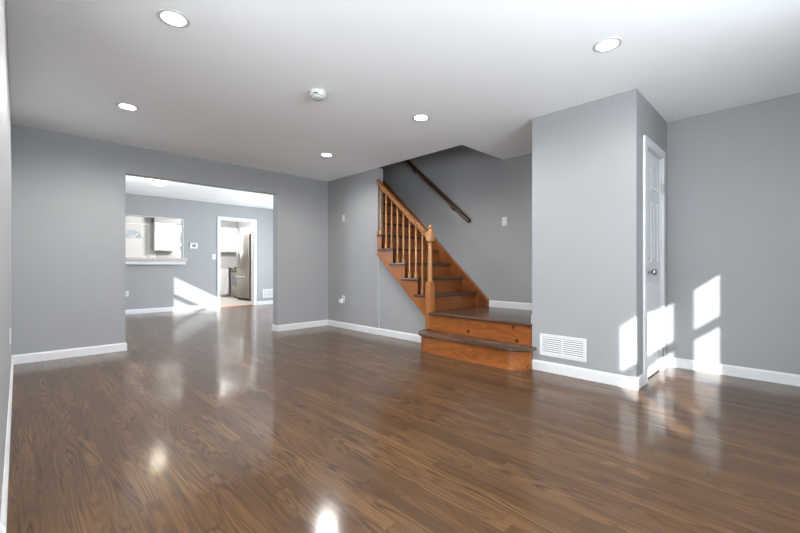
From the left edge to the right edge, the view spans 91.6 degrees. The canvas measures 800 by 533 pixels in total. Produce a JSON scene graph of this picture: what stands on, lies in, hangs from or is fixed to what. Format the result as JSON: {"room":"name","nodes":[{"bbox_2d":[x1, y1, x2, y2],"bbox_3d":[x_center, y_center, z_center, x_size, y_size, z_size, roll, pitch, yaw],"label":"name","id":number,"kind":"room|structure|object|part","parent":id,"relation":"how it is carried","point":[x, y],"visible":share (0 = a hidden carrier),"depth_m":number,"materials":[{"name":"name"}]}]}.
{"room":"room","nodes":[
{"label":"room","id":0,"kind":"room"},
{"bbox_2d":[0,0,11,515],"bbox_3d":[-2.720,-0.225,2.619,0.120,2.450,3.650,0,0,-44],"label":"wall","id":1,"kind":"structure","parent":0,"point":[5,99],"depth_m":1.84,"materials":[{"name":"paint"}]},
{"bbox_2d":[0,355,13,532],"bbox_3d":[-1.944,0.953,1.315,0.869,0.095,6.600,0,0,-44],"label":"baseboard","id":2,"kind":"structure","parent":1,"relation":"attached to","point":[3,518],"depth_m":1.80,"materials":[{"name":"white paint"}]},
{"bbox_2d":[9,328,10,344],"bbox_3d":[-2.937,0.525,2.932,0.010,0.116,0.072,0,0,-44],"label":"wall outlet","id":3,"kind":"object","parent":1,"relation":"attached to","point":[10,328],"visible":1,"depth_m":2.91,"materials":[{"name":"white plastic"}]},
{"bbox_2d":[125,230,180,250],"bbox_3d":[-9.480,-0.150,15.358,16.000,2.900,0.200,0,0,-44],"label":"wall","id":4,"kind":"structure","parent":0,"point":[129,232],"depth_m":14.66,"materials":[{"name":"grey paint"}]},
{"bbox_2d":[12,124,327,354],"bbox_3d":[-2.326,-0.225,5.660,4.945,2.450,0.135,0,0,-44],"label":"wall","id":5,"kind":"structure","parent":0,"point":[68,191],"depth_m":4.42,"materials":[{"name":"paint"}]},
{"bbox_2d":[13,300,327,364],"bbox_3d":[-3.392,0.953,7.452,5.695,0.095,4.214,0,0,-44],"label":"baseboard","id":6,"kind":"structure","parent":5,"relation":"attached to","point":[100,349],"depth_m":4.55,"materials":[{"name":"white paint"}]},
{"bbox_2d":[125,216,236,295],"bbox_3d":[-7.574,-0.265,11.709,5.695,2.530,0.120,0,0,-44],"label":"wall","id":7,"kind":"structure","parent":0,"point":[153,253],"depth_m":11.73,"materials":[{"name":"white paint"}]},
{"bbox_2d":[125,220,150,257],"bbox_3d":[-7.845,-0.175,11.389,0.950,2.350,0.076,0,0,-44],"label":"door","id":8,"kind":"structure","parent":7,"relation":"in","point":[134,247],"depth_m":11.50,"materials":[{"name":"white paint"}]},
{"bbox_2d":[152,222,174,250],"bbox_3d":[-7.163,-0.894,11.790,0.535,0.828,0.334,0,0,-44],"label":"upper cabinet","id":9,"kind":"object","parent":7,"relation":"attached to","point":[163,234],"visible":1,"depth_m":11.68,"materials":[{"name":"white paint"}]},
{"bbox_2d":[177,229,180,257],"bbox_3d":[-6.734,-0.700,12.506,0.820,0.980,0.118,0,0,-44],"label":"window","id":10,"kind":"structure","parent":7,"relation":"in","point":[178,230],"depth_m":12.21,"materials":[{"name":"white paint"}]},
{"bbox_2d":[156,251,236,266],"bbox_3d":[-6.443,-0.235,12.724,2.640,0.486,0.014,0,0,-44],"label":"backsplash","id":11,"kind":"structure","parent":7,"relation":"attached to","point":[227,259],"depth_m":13.17,"materials":[{"name":"tile"}]},
{"bbox_2d":[221,227,237,252],"bbox_3d":[-5.927,-0.894,13.005,0.890,0.828,0.334,0,0,-44],"label":"upper cabinet","id":12,"kind":"object","parent":7,"relation":"attached to","point":[229,235],"visible":0.52,"depth_m":13.02,"materials":[{"name":"white paint"}]},
{"bbox_3d":[-5.829,-0.894,12.905,0.291,0.822,0.018,0,0,-44],"label":"door","id":13,"kind":"part","parent":12,"relation":"part of","materials":[{"name":"white paint"}]},
{"bbox_3d":[-5.617,-0.894,13.113,0.291,0.822,0.018,0,0,-44],"label":"door","id":14,"kind":"part","parent":12,"relation":"part of","materials":[{"name":"white paint"}]},
{"bbox_2d":[125,193,272,309],"bbox_3d":[-4.910,-0.265,8.998,5.695,2.530,0.120,0,0,-44],"label":"wall","id":15,"kind":"structure","parent":0,"point":[192,283],"depth_m":9.00,"materials":[{"name":"paint"}]},
{"bbox_2d":[125,214,183,257],"bbox_3d":[-5.572,-0.638,8.348,1.650,0.894,0.120,0,0,-44],"label":"trim","id":16,"kind":"structure","parent":15,"relation":"attached to","point":[182,220],"depth_m":8.88,"materials":[{"name":"white paint"}]},
{"bbox_2d":[125,257,186,264],"bbox_3d":[-5.623,-0.117,8.396,1.725,0.145,0.580,0,0,-44],"label":"countertop","id":17,"kind":"structure","parent":15,"relation":"attached to","point":[128,260],"depth_m":8.38,"materials":[{"name":"stone"}]},
{"bbox_2d":[190,243,197,248],"bbox_3d":[-4.783,-0.480,9.022,0.164,0.130,0.024,0,0,-44],"label":"thermostat","id":18,"kind":"object","parent":15,"relation":"attached to","point":[192,245],"visible":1,"depth_m":9.02,"materials":[{"name":"white plastic"}]},
{"bbox_2d":[221,305,251,307],"bbox_3d":[-4.103,0.994,9.770,0.814,0.012,0.150,0,0,-44],"label":"trim","id":19,"kind":"structure","parent":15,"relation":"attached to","point":[237,305],"depth_m":9.69,"materials":[{"name":"brown wood"}]},
{"bbox_2d":[217,216,256,307],"bbox_3d":[-4.109,-0.107,9.780,0.975,2.215,0.148,0,0,-44],"label":"door frame","id":20,"kind":"structure","parent":15,"relation":"in","point":[253,222],"depth_m":10.03,"materials":[{"name":"white paint"}]},
{"bbox_2d":[263,289,272,297],"bbox_3d":[-3.469,0.710,10.323,0.360,0.220,0.010,0,0,-44],"label":"air vent","id":21,"kind":"object","parent":15,"relation":"in","point":[267,293],"visible":0.74,"depth_m":10.28,"materials":[{"name":"white metal"}]},
{"bbox_2d":[125,175,272,208],"bbox_3d":[-4.818,-1.600,8.903,5.935,0.140,7.985,0,0,-44],"label":"ceiling","id":22,"kind":"structure","parent":0,"point":[133,185],"depth_m":8.15,"materials":[{"name":"white paint"}]},
{"bbox_2d":[147,178,169,185],"bbox_3d":[-4.099,-1.445,6.599,0.352,0.170,0.352,0,0,-44],"label":"bowl light","id":23,"kind":"object","parent":22,"relation":"attached to","point":[155,182],"visible":0.63,"depth_m":6.51,"materials":[{"name":"white glass"}]},
{"bbox_2d":[151,218,250,227],"bbox_3d":[-5.202,-1.420,11.375,2.780,0.220,3.680,0,0,-44],"label":"soffit","id":24,"kind":"structure","parent":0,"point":[230,224],"depth_m":12.58,"materials":[{"name":"paint"}]},
{"bbox_2d":[328,168,425,334],"bbox_3d":[-0.367,-0.225,5.828,0.095,2.450,2.370,0,0,-44],"label":"wall","id":25,"kind":"structure","parent":0,"point":[352,242],"depth_m":5.99,"materials":[{"name":"paint"}]},
{"bbox_2d":[328,320,420,342],"bbox_3d":[-0.406,0.953,5.797,0.024,0.095,2.360,0,0,-44],"label":"baseboard","id":26,"kind":"structure","parent":25,"relation":"attached to","point":[378,331],"depth_m":5.70,"materials":[{"name":"white paint"}]},
{"bbox_2d":[378,257,379,327],"bbox_3d":[-0.309,0.370,5.707,0.013,1.070,0.026,0,0,-44],"label":"trim","id":27,"kind":"structure","parent":25,"relation":"attached to","point":[378,257],"depth_m":5.70,"materials":[{"name":"paint"}]},
{"bbox_2d":[6,296,799,532],"bbox_3d":[-2.721,1.050,6.159,6.790,0.100,14.840,0,0,-44],"label":"floor","id":28,"kind":"structure","parent":0,"point":[211,420],"depth_m":2.21,"materials":[{"name":"brown wood"}]},
{"bbox_2d":[221,268,228,296],"bbox_3d":[-6.496,0.525,12.271,1.930,0.950,0.584,0,0,-44],"label":"base cabinet","id":29,"kind":"object","parent":28,"relation":"on","point":[224,271],"visible":0.14,"depth_m":12.69,"materials":[{"name":"white paint"}]},
{"bbox_2d":[231,267,237,297],"bbox_3d":[-4.940,0.507,12.473,0.766,0.986,0.760,0,0,-44],"label":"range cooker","id":30,"kind":"object","parent":28,"relation":"on","point":[233,270],"visible":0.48,"depth_m":12.35,"materials":[{"name":"metal"}]},
{"bbox_3d":[-5.163,0.818,12.254,0.029,0.205,0.750,0,0,-44],"label":"storage drawer","id":31,"kind":"part","parent":30,"relation":"part of","materials":[{"name":"metal"}]},
{"bbox_3d":[-5.165,0.450,12.252,0.034,0.500,0.750,0,0,-44],"label":"oven door","id":32,"kind":"part","parent":30,"relation":"part of","materials":[{"name":"metal"}]},
{"bbox_2d":[235,234,250,300],"bbox_3d":[-4.426,0.028,11.738,0.903,1.945,0.910,0,0,-44],"label":"refrigerator","id":33,"kind":"object","parent":28,"relation":"on","point":[243,276],"visible":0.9,"depth_m":11.37,"materials":[{"name":"grey metal"}]},
{"bbox_3d":[-4.815,-0.368,11.676,0.075,1.124,0.452,0,0,-44],"label":"door","id":34,"kind":"part","parent":33,"relation":"part of","materials":[{"name":"metal"}]},
{"bbox_3d":[-4.681,-0.365,11.424,0.098,0.913,0.026,0,0,-44],"label":"handle","id":35,"kind":"part","parent":33,"relation":"part of","materials":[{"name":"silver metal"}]},
{"bbox_3d":[-4.655,0.563,11.513,0.075,0.714,0.910,0,0,-44],"label":"freezer drawer","id":36,"kind":"part","parent":33,"relation":"part of","materials":[{"name":"metal"}]},
{"bbox_3d":[-4.494,-0.368,11.350,0.075,1.124,0.452,0,0,-44],"label":"door","id":37,"kind":"part","parent":33,"relation":"part of","materials":[{"name":"metal"}]},
{"bbox_2d":[376,179,536,370],"bbox_3d":[0.295,-0.464,5.436,1.357,2.928,3.818,0,0,-44],"label":"staircase","id":38,"kind":"structure","parent":28,"relation":"on","point":[479,333],"depth_m":4.98,"materials":[{"name":"orange wood"}]},
{"bbox_3d":[0.026,-0.794,5.254,0.066,0.931,0.990,0,0,-44],"label":"handrail","id":39,"kind":"part","parent":38,"relation":"part of","materials":[{"name":"brown wood"}]},
{"bbox_3d":[0.374,-0.058,4.853,0.068,0.515,0.068,0,0,-44],"label":"newel post","id":40,"kind":"part","parent":38,"relation":"part of","materials":[{"name":"brown wood"}]},
{"bbox_2d":[6,0,799,180],"bbox_3d":[-0.262,-1.535,2.978,5.840,0.170,6.855,0,0,-44],"label":"ceiling","id":41,"kind":"structure","parent":0,"point":[232,85],"depth_m":2.82,"materials":[{"name":"paint"}]},
{"bbox_2d":[116,103,138,110],"bbox_3d":[-2.472,-1.448,3.529,0.172,0.004,0.172,0,0,-44],"label":"recessed light","id":42,"kind":"object","parent":41,"relation":"in","point":[126,106],"visible":1,"depth_m":3.52,"materials":[{"name":"white paint"}]},
{"bbox_2d":[156,9,189,27],"bbox_3d":[-1.323,-1.448,2.275,0.172,0.004,0.172,0,0,-44],"label":"recessed light","id":43,"kind":"object","parent":41,"relation":"in","point":[170,17],"visible":1,"depth_m":2.27,"materials":[{"name":"white paint"}]},
{"bbox_2d":[309,88,325,100],"bbox_3d":[-0.685,-1.421,3.238,0.142,0.057,0.142,0,0,-44],"label":"smoke detector","id":44,"kind":"object","parent":41,"relation":"attached to","point":[315,94],"visible":1,"depth_m":3.19,"materials":[{"name":"white plastic"}]},
{"bbox_2d":[320,153,332,156],"bbox_3d":[-0.952,-1.448,5.050,0.172,0.004,0.172,0,0,-44],"label":"recessed light","id":45,"kind":"object","parent":41,"relation":"in","point":[321,154],"visible":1,"depth_m":5.02,"materials":[{"name":"white paint"}]},
{"bbox_2d":[412,114,429,120],"bbox_3d":[0.203,-1.448,3.788,0.172,0.004,0.172,0,0,-44],"label":"recessed light","id":46,"kind":"object","parent":41,"relation":"in","point":[420,117],"visible":1,"depth_m":3.77,"materials":[{"name":"white paint"}]},
{"bbox_2d":[593,37,621,51],"bbox_3d":[1.356,-1.448,2.544,0.172,0.004,0.172,0,0,-44],"label":"recessed light","id":47,"kind":"object","parent":41,"relation":"in","point":[608,44],"visible":1,"depth_m":2.53,"materials":[{"name":"white paint"}]},
{"bbox_2d":[379,93,799,374],"bbox_3d":[1.722,-1.500,5.011,0.160,5.000,6.735,0,0,-44],"label":"wall","id":48,"kind":"structure","parent":0,"point":[733,174],"depth_m":3.68,"materials":[{"name":"paint"}]},
{"bbox_2d":[405,159,470,222],"bbox_3d":[0.236,-1.631,6.393,0.100,2.008,2.250,0,0,-44],"label":"wall handrail","id":49,"kind":"object","parent":48,"relation":"attached to","point":[415,169],"visible":0.61,"depth_m":5.95,"materials":[{"name":"brown wood"}]},
{"bbox_2d":[502,217,506,225],"bbox_3d":[1.408,-0.610,5.259,0.020,0.116,0.072,0,0,-44],"label":"light switch","id":50,"kind":"object","parent":48,"relation":"attached to","point":[504,219],"visible":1,"depth_m":5.26,"materials":[{"name":"white plastic"}]},
{"bbox_2d":[489,300,531,322],"bbox_3d":[1.275,0.515,4.624,1.100,0.090,1.190,0,0,-44],"label":"baseboard","id":51,"kind":"structure","parent":48,"relation":"attached to","point":[501,304],"depth_m":5.18,"materials":[{"name":"white paint"}]},
{"bbox_2d":[668,357,799,386],"bbox_3d":[3.351,0.953,3.229,0.014,0.095,1.910,0,0,-44],"label":"baseboard","id":52,"kind":"structure","parent":48,"relation":"attached to","point":[736,371],"depth_m":3.52,"materials":[{"name":"white paint"}]},
{"bbox_2d":[532,88,666,377],"bbox_3d":[2.004,-0.225,3.875,1.110,2.450,0.900,0,0,-44],"label":"wall","id":53,"kind":"structure","parent":0,"point":[587,158],"depth_m":3.42,"materials":[{"name":"paint"}]},
{"bbox_2d":[540,333,586,361],"bbox_3d":[1.498,0.745,3.591,0.010,0.205,0.430,0,0,-44],"label":"air vent","id":54,"kind":"object","parent":53,"relation":"in","point":[571,348],"visible":1,"depth_m":3.58,"materials":[{"name":"white metal"}]},
{"bbox_2d":[532,357,667,389],"bbox_3d":[1.990,0.953,3.851,1.084,0.095,0.914,0,0,-44],"label":"baseboard","id":55,"kind":"structure","parent":53,"relation":"attached to","point":[629,382],"depth_m":3.40,"materials":[{"name":"white paint"}]},
{"bbox_2d":[643,135,665,384],"bbox_3d":[2.310,-0.058,3.567,0.735,2.115,0.168,0,0,-44],"label":"door","id":56,"kind":"structure","parent":53,"relation":"in","point":[654,164],"depth_m":3.61,"materials":[{"name":"white paint"}]},
{"bbox_3d":[2.196,0.050,3.394,0.066,0.066,0.080,0,0,-44],"label":"knob","id":57,"kind":"part","parent":56,"relation":"part of","materials":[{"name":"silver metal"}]},
{"bbox_3d":[-3.007,-0.265,10.588,0.990,2.530,8.120,0,0,-44],"label":"wall","id":58,"kind":"structure","parent":0,"visible":0},
{"bbox_2d":[238,226,250,235],"bbox_3d":[-4.447,-1.154,12.348,0.334,0.308,2.650,0,0,-44],"label":"upper cabinet","id":59,"kind":"object","parent":58,"relation":"attached to","point":[243,230],"visible":0.21,"depth_m":12.83,"materials":[{"name":"white paint"}]},
{"bbox_3d":[-5.290,-1.154,13.006,0.018,0.302,0.524,0,0,-44],"label":"door","id":60,"kind":"part","parent":59,"relation":"part of","materials":[{"name":"white paint"}]},
{"bbox_3d":[-4.918,-1.154,12.628,0.018,0.302,0.524,0,0,-44],"label":"door","id":61,"kind":"part","parent":59,"relation":"part of","materials":[{"name":"white paint"}]}
]}

